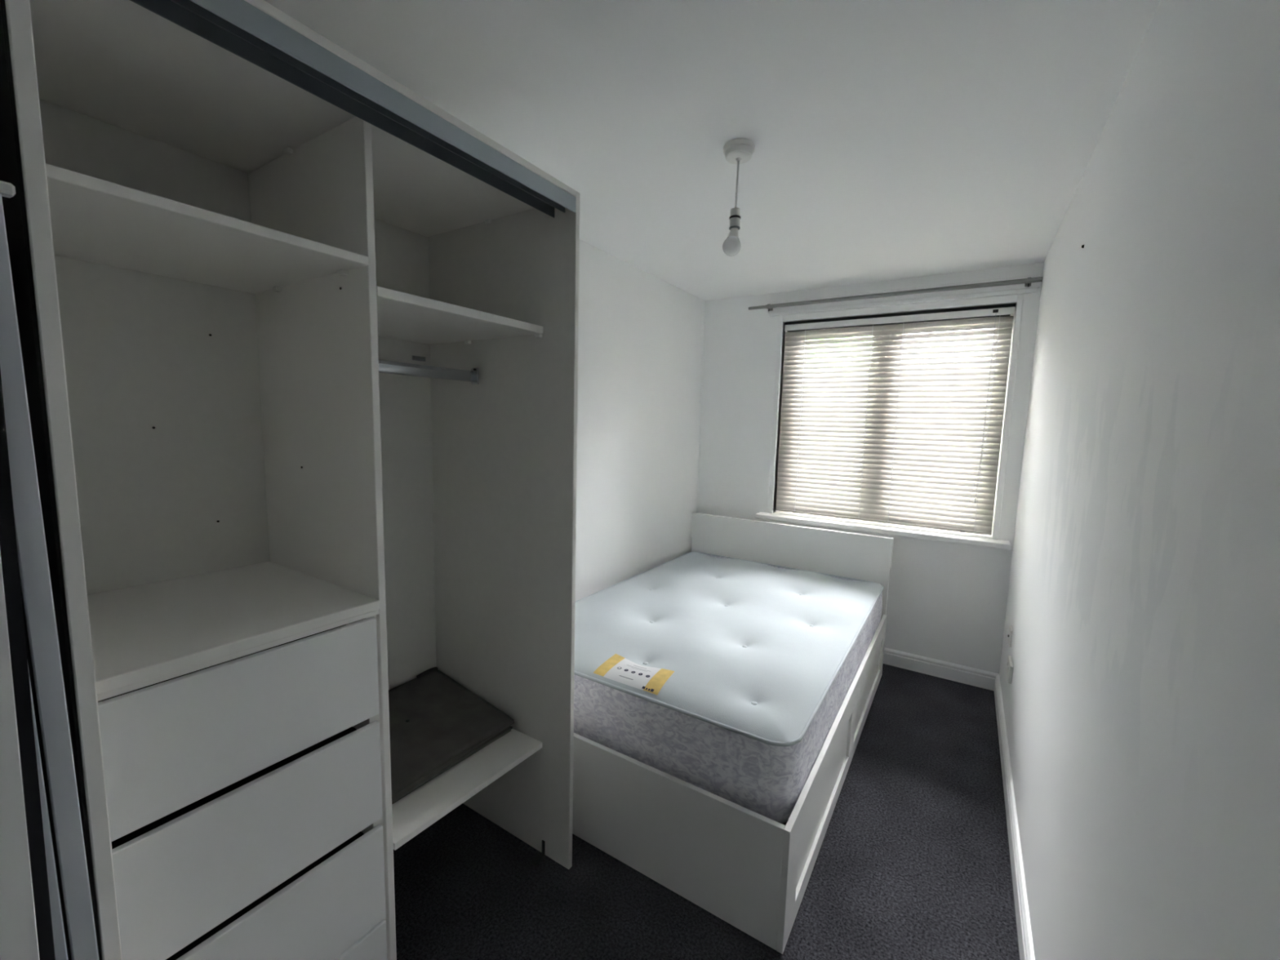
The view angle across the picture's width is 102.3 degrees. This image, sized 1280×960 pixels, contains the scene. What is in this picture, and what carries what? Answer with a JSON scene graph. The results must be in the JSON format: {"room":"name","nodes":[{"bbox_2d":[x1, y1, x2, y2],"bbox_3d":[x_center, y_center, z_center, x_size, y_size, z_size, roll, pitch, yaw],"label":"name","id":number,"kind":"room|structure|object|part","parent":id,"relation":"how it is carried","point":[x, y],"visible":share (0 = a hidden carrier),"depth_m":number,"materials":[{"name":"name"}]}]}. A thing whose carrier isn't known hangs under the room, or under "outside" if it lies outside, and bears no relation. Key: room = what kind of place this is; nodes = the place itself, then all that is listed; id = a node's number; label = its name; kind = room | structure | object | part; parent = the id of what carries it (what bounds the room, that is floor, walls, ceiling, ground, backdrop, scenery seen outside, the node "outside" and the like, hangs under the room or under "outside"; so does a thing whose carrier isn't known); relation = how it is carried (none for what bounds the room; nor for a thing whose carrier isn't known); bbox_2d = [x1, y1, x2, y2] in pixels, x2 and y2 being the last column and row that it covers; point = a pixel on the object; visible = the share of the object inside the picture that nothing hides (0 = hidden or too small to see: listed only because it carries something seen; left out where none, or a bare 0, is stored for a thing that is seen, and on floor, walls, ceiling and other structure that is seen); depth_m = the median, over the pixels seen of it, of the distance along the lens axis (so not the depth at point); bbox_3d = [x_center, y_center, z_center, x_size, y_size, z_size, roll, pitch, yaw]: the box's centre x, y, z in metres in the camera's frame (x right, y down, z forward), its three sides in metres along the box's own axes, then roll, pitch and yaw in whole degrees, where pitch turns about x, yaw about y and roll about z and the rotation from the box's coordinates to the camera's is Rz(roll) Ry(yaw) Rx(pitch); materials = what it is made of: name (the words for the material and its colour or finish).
{"room":"bedroom","nodes":[
{"label":"bedroom","id":0,"kind":"room"},
{"bbox_2d":[388,666,514,804],"bbox_3d":[-0.779,0.840,1.743,0.442,0.143,0.532,5,8,32],"label":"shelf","id":1,"kind":"object","parent":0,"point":[436,722],"visible":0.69,"depth_m":1.77,"materials":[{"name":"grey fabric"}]},
{"bbox_3d":[-0.828,0.750,2.018,0.034,0.029,0.094,5,8,32],"label":"handle","id":2,"kind":"part","parent":1,"relation":"part of","materials":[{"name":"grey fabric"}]},
{"bbox_2d":[574,239,704,601],"bbox_3d":[-0.508,0.076,1.997,0.865,2.470,5.100,5,8,32],"label":"wall","id":3,"kind":"structure","parent":0,"point":[641,335],"depth_m":3.20,"materials":[{"name":"paint"}]},
{"bbox_2d":[393,663,1019,959],"bbox_3d":[0.039,1.428,1.688,2.336,0.120,5.250,5,8,32],"label":"floor","id":4,"kind":"structure","parent":0,"point":[913,862],"depth_m":1.75,"materials":[{"name":"carpet"}]},
{"bbox_2d":[0,0,579,959],"bbox_3d":[-0.812,0.258,1.397,0.720,2.226,1.118,5,8,32],"label":"wardrobe","id":5,"kind":"object","parent":4,"relation":"on","point":[298,335],"visible":0.96,"depth_m":1.25,"materials":[{"name":"laminate"}]},
{"bbox_2d":[0,368,55,959],"bbox_3d":[-0.970,0.575,0.409,0.028,1.780,0.667,5,7,32],"label":"sliding door","id":6,"kind":"structure","parent":5,"relation":"attached to","point":[26,933],"depth_m":0.65,"materials":[{"name":"white"}]},
{"bbox_3d":[-0.973,0.571,0.403,0.024,1.770,0.653,5,7,32],"label":"door panel","id":7,"kind":"part","parent":6,"relation":"part of","materials":[{"name":"white"}]},
{"bbox_2d":[0,180,99,959],"bbox_3d":[-0.978,0.561,0.453,0.043,1.820,0.702,5,8,32],"label":"sliding door","id":8,"kind":"structure","parent":5,"relation":"attached to","point":[73,929],"depth_m":0.68,"materials":[{"name":"silver metal"}]},
{"bbox_3d":[-1.104,0.302,0.939,0.720,2.226,0.020,5,8,32],"label":"panel","id":9,"kind":"part","parent":5,"relation":"part of","materials":[{"name":"white plastic"}]},
{"bbox_3d":[-1.257,0.261,1.351,0.010,2.207,0.516,5,8,32],"label":"panel","id":10,"kind":"part","parent":5,"relation":"part of","materials":[{"name":"plastic"}]},
{"bbox_2d":[45,163,368,293],"bbox_3d":[-0.992,-0.498,1.104,0.576,0.019,0.507,5,8,32],"label":"shelf","id":11,"kind":"object","parent":5,"relation":"attached to","point":[97,224],"depth_m":1.06,"materials":[{"name":"white wood"}]},
{"bbox_3d":[-1.011,0.300,1.193,0.578,0.023,0.507,5,8,32],"label":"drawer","id":12,"kind":"part","parent":5,"relation":"part of","materials":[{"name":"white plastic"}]},
{"bbox_3d":[-0.783,0.340,1.051,0.027,0.012,0.507,5,8,32],"label":"rail","id":13,"kind":"part","parent":5,"relation":"part of","materials":[{"name":"white plastic"}]},
{"bbox_3d":[-0.781,0.476,1.059,0.016,0.246,0.495,5,8,32],"label":"drawer","id":14,"kind":"part","parent":5,"relation":"part of","materials":[{"name":"white"}]},
{"bbox_3d":[-0.788,0.747,1.089,0.016,0.256,0.495,5,8,32],"label":"drawer","id":15,"kind":"part","parent":5,"relation":"part of","materials":[{"name":"white"}]},
{"bbox_3d":[-0.795,1.028,1.121,0.016,0.259,0.495,5,8,32],"label":"drawer","id":16,"kind":"part","parent":5,"relation":"part of","materials":[{"name":"white"}]},
{"bbox_3d":[-0.782,-0.839,1.276,0.720,0.018,1.076,5,8,32],"label":"panel","id":17,"kind":"part","parent":5,"relation":"part of","materials":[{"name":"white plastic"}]},
{"bbox_3d":[-0.801,1.274,1.148,0.016,0.222,0.495,5,8,32],"label":"drawer","id":18,"kind":"part","parent":5,"relation":"part of","materials":[{"name":"white"}]},
{"bbox_3d":[-0.904,0.833,1.462,0.560,1.064,0.026,5,8,32],"label":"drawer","id":19,"kind":"part","parent":5,"relation":"part of","materials":[{"name":"white plastic"}]},
{"bbox_3d":[-0.969,0.218,1.804,0.010,2.207,0.560,5,8,32],"label":"panel","id":20,"kind":"part","parent":5,"relation":"part of","materials":[{"name":"plastic"}]},
{"bbox_3d":[-0.737,-0.346,1.607,0.016,0.038,0.550,5,8,32],"label":"hanging rail","id":21,"kind":"part","parent":5,"relation":"part of","materials":[{"name":"silver metal"}]},
{"bbox_2d":[376,285,542,344],"bbox_3d":[-0.700,-0.481,1.571,0.576,0.023,0.551,5,8,32],"label":"shelf","id":22,"kind":"object","parent":5,"relation":"attached to","point":[402,317],"depth_m":1.54,"materials":[{"name":"white wood"}]},
{"bbox_2d":[391,728,542,850],"bbox_3d":[-0.734,0.917,1.726,0.580,0.037,0.551,5,8,32],"label":"shelf","id":23,"kind":"object","parent":5,"relation":"attached to","point":[415,812],"depth_m":1.58,"materials":[{"name":"white wood"}]},
{"bbox_2d":[471,367,479,384],"bbox_3d":[-0.586,-0.369,1.832,0.038,0.058,0.007,5,8,32],"label":"rod bracket","id":24,"kind":"object","parent":5,"relation":"attached to","point":[474,371],"depth_m":1.82,"materials":[{"name":"silver metal"}]},
{"bbox_3d":[-0.517,0.214,1.859,0.720,2.226,0.018,5,8,32],"label":"panel","id":25,"kind":"part","parent":5,"relation":"part of","materials":[{"name":"plastic"}]},
{"bbox_3d":[-0.361,1.338,1.820,0.026,0.008,0.051,5,8,32],"label":"guide plate","id":26,"kind":"part","parent":5,"relation":"part of","materials":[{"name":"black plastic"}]},
{"bbox_2d":[572,512,893,954],"bbox_3d":[0.411,0.820,2.705,1.370,0.874,2.087,5,8,32],"label":"frame","id":27,"kind":"object","parent":4,"relation":"on","point":[751,870],"visible":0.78,"depth_m":1.76,"materials":[{"name":"white"}]},
{"bbox_3d":[-0.158,1.142,1.868,1.350,0.391,0.019,5,8,32],"label":"footboard","id":28,"kind":"part","parent":27,"relation":"part of","materials":[{"name":"white wood"}]},
{"bbox_2d":[573,551,884,823],"bbox_3d":[0.421,0.784,2.716,1.333,0.305,1.978,5,8,32],"label":"mattress","id":29,"kind":"object","parent":27,"relation":"on","point":[729,678],"visible":0.83,"depth_m":2.00,"materials":[{"name":"grey fabric"}]},
{"bbox_3d":[0.424,0.659,2.702,1.321,0.053,1.966,5,8,32],"label":"panel","id":30,"kind":"part","parent":29,"relation":"part of","materials":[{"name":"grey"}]},
{"bbox_3d":[0.963,0.737,3.571,1.370,0.874,0.026,5,8,32],"label":"headboard","id":31,"kind":"part","parent":27,"relation":"part of","materials":[{"name":"white wood"}]},
{"bbox_3d":[0.695,1.173,1.959,0.020,0.208,0.848,5,8,32],"label":"drawer","id":32,"kind":"part","parent":27,"relation":"part of","materials":[{"name":"white wood"}]},
{"bbox_3d":[0.968,1.115,2.362,0.019,0.391,2.061,5,8,32],"label":"panel","id":33,"kind":"part","parent":27,"relation":"part of","materials":[{"name":"white wood"}]},
{"bbox_3d":[1.222,1.094,2.785,0.020,0.208,0.883,5,8,32],"label":"drawer","id":34,"kind":"part","parent":27,"relation":"part of","materials":[{"name":"white wood"}]},
{"bbox_2d":[264,0,1159,301],"bbox_3d":[0.105,-1.145,1.400,2.336,0.120,5.250,5,8,32],"label":"ceiling","id":35,"kind":"structure","parent":0,"point":[892,140],"depth_m":1.52,"materials":[{"name":"white paint"}]},
{"bbox_2d":[722,137,755,256],"bbox_3d":[0.327,-0.941,1.742,0.105,0.351,0.105,5,8,32],"label":"pendant lamp","id":36,"kind":"object","parent":35,"relation":"hanging from","point":[738,151],"visible":1,"depth_m":1.73,"materials":[{"name":"white plastic"}]},
{"bbox_3d":[0.313,-0.795,1.761,0.062,0.058,0.062,8,6,-1],"label":"bulb","id":37,"kind":"part","parent":36,"relation":"part of","materials":[{"name":"white glass"}]},
{"bbox_3d":[0.327,-0.991,1.738,0.009,0.160,0.007,5,8,32],"label":"cord","id":38,"kind":"part","parent":36,"relation":"part of","materials":[{"name":"white plastic"}]},
{"bbox_2d":[697,262,1043,673],"bbox_3d":[1.399,-0.057,3.624,2.036,2.470,0.300,5,8,32],"label":"wall","id":39,"kind":"structure","parent":0,"point":[947,602],"depth_m":3.33,"materials":[{"name":"paint"}]},
{"bbox_2d":[755,314,1014,550],"bbox_3d":[1.562,-0.365,3.369,1.503,1.390,0.295,5,8,32],"label":"window","id":40,"kind":"structure","parent":39,"relation":"in","point":[990,543],"depth_m":3.25,"materials":[{"name":"white plastic"}]},
{"bbox_3d":[1.358,-0.422,3.614,0.533,1.223,0.072,5,8,32],"label":"sash","id":41,"kind":"part","parent":40,"relation":"part of","materials":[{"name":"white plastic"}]},
{"bbox_3d":[1.525,0.312,3.412,1.503,0.034,0.220,5,8,32],"label":"sill","id":42,"kind":"part","parent":40,"relation":"part of","materials":[{"name":"white wood"}]},
{"bbox_2d":[775,303,1016,535],"bbox_3d":[1.559,-0.389,3.348,1.318,1.337,0.062,5,8,32],"label":"blind","id":43,"kind":"object","parent":40,"relation":"attached to","point":[913,446],"visible":1,"depth_m":3.29,"materials":[{"name":"white plastic"}]},
{"bbox_3d":[1.121,-0.405,3.612,0.003,1.260,0.002,5,8,32],"label":"ladder cord","id":44,"kind":"part","parent":43,"relation":"part of","materials":[{"name":"white fabric"}]},
{"bbox_3d":[1.482,-0.370,3.385,0.003,1.260,0.002,5,8,32],"label":"ladder cord","id":45,"kind":"part","parent":43,"relation":"part of","materials":[{"name":"white fabric"}]},
{"bbox_3d":[1.544,0.268,3.422,1.308,0.016,0.026,5,8,32],"label":"rail","id":46,"kind":"part","parent":43,"relation":"part of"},
{"bbox_3d":[1.633,-0.356,3.290,0.003,1.260,0.002,5,8,32],"label":"ladder cord","id":47,"kind":"part","parent":43,"relation":"part of","materials":[{"name":"white fabric"}]},
{"bbox_3d":[1.581,-1.044,3.284,1.318,0.019,0.042,5,8,32],"label":"mounting rail","id":48,"kind":"part","parent":43,"relation":"part of","materials":[{"name":"black plastic"}]},
{"bbox_3d":[2.014,-0.395,3.028,0.074,1.145,0.003,5,8,32],"label":"tilt cord","id":49,"kind":"part","parent":43,"relation":"part of","materials":[{"name":"white fabric"}]},
{"bbox_3d":[2.033,-0.318,3.039,0.003,1.260,0.002,5,8,32],"label":"ladder cord","id":50,"kind":"part","parent":43,"relation":"part of","materials":[{"name":"white fabric"}]},
{"bbox_3d":[2.024,-0.429,3.018,0.013,1.075,0.004,7,9,43],"label":"pull cord","id":51,"kind":"part","parent":43,"relation":"part of","materials":[{"name":"white fabric"}]},
{"bbox_3d":[1.898,-0.370,3.274,0.583,1.223,0.072,5,8,32],"label":"sash","id":52,"kind":"part","parent":40,"relation":"part of","materials":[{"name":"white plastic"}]},
{"bbox_2d":[767,293,1023,539],"bbox_3d":[1.552,-0.401,3.343,1.387,1.397,0.074,5,8,32],"label":"trim","id":53,"kind":"structure","parent":39,"relation":"attached to","point":[993,300],"depth_m":3.13,"materials":[{"name":"white"}]},
{"bbox_2d":[748,276,1042,311],"bbox_3d":[1.477,-1.143,3.227,1.653,0.054,0.064,5,8,32],"label":"curtain rod","id":54,"kind":"object","parent":39,"relation":"attached to","point":[1028,281],"visible":1,"depth_m":3.11,"materials":[{"name":"silver metal"}]},
{"bbox_3d":[0.824,-1.210,3.619,0.125,0.020,0.020,5,8,32],"label":"rod","id":55,"kind":"part","parent":54,"relation":"part of","materials":[{"name":"silver metal"}]},
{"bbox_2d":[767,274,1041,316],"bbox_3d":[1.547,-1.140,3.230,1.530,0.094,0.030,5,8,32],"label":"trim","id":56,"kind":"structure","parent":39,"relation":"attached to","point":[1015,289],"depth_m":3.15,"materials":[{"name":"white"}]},
{"bbox_2d":[883,647,999,690],"bbox_3d":[1.283,1.130,3.622,2.036,0.105,0.018,5,8,32],"label":"baseboard","id":57,"kind":"structure","parent":39,"relation":"attached to","point":[930,666],"depth_m":3.23,"materials":[{"name":"white"}]},
{"bbox_2d":[999,0,1279,959],"bbox_3d":[1.035,0.224,1.027,0.150,2.470,5.100,5,8,32],"label":"wall","id":58,"kind":"structure","parent":0,"point":[1141,703],"depth_m":0.84,"materials":[{"name":"white paint"}]},
{"bbox_2d":[1006,655,1013,684],"bbox_3d":[1.812,0.928,2.530,0.018,0.086,0.146,5,8,32],"label":"wall socket","id":59,"kind":"object","parent":58,"relation":"attached to","point":[1009,664],"visible":1,"depth_m":2.49,"materials":[{"name":"white plastic"}]},
{"bbox_2d":[1007,625,1013,647],"bbox_3d":[1.907,0.805,2.660,0.016,0.086,0.086,5,8,32],"label":"socket","id":60,"kind":"object","parent":58,"relation":"attached to","point":[1011,631],"visible":1,"depth_m":2.63,"materials":[{"name":"white plastic"}]},
{"bbox_2d":[994,675,1035,959],"bbox_3d":[0.848,1.405,1.069,0.018,0.105,4.782,5,8,32],"label":"baseboard","id":61,"kind":"structure","parent":58,"relation":"attached to","point":[1026,950],"depth_m":1.85,"materials":[{"name":"white"}]},
{"label":"outside","id":62,"kind":"structure","parent":0,"visible":0},
{"bbox_3d":[6.051,1.123,10.295,21.000,0.120,15.690,5,8,32],"label":"ground","id":63,"kind":"structure","parent":62,"visible":0},
{"bbox_2d":[806,336,871,374],"bbox_3d":[2.259,-0.408,6.662,1.775,3.541,1.499,5,8,32],"label":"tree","id":64,"kind":"object","parent":63,"relation":"on","point":[864,336],"visible":0.02,"depth_m":6.15,"materials":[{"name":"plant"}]},
{"bbox_2d":[811,328,987,392],"bbox_3d":[4.462,-0.529,7.516,17.000,3.700,0.200,5,8,32],"label":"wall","id":65,"kind":"structure","parent":63,"relation":"on","point":[982,329],"depth_m":7.34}
]}

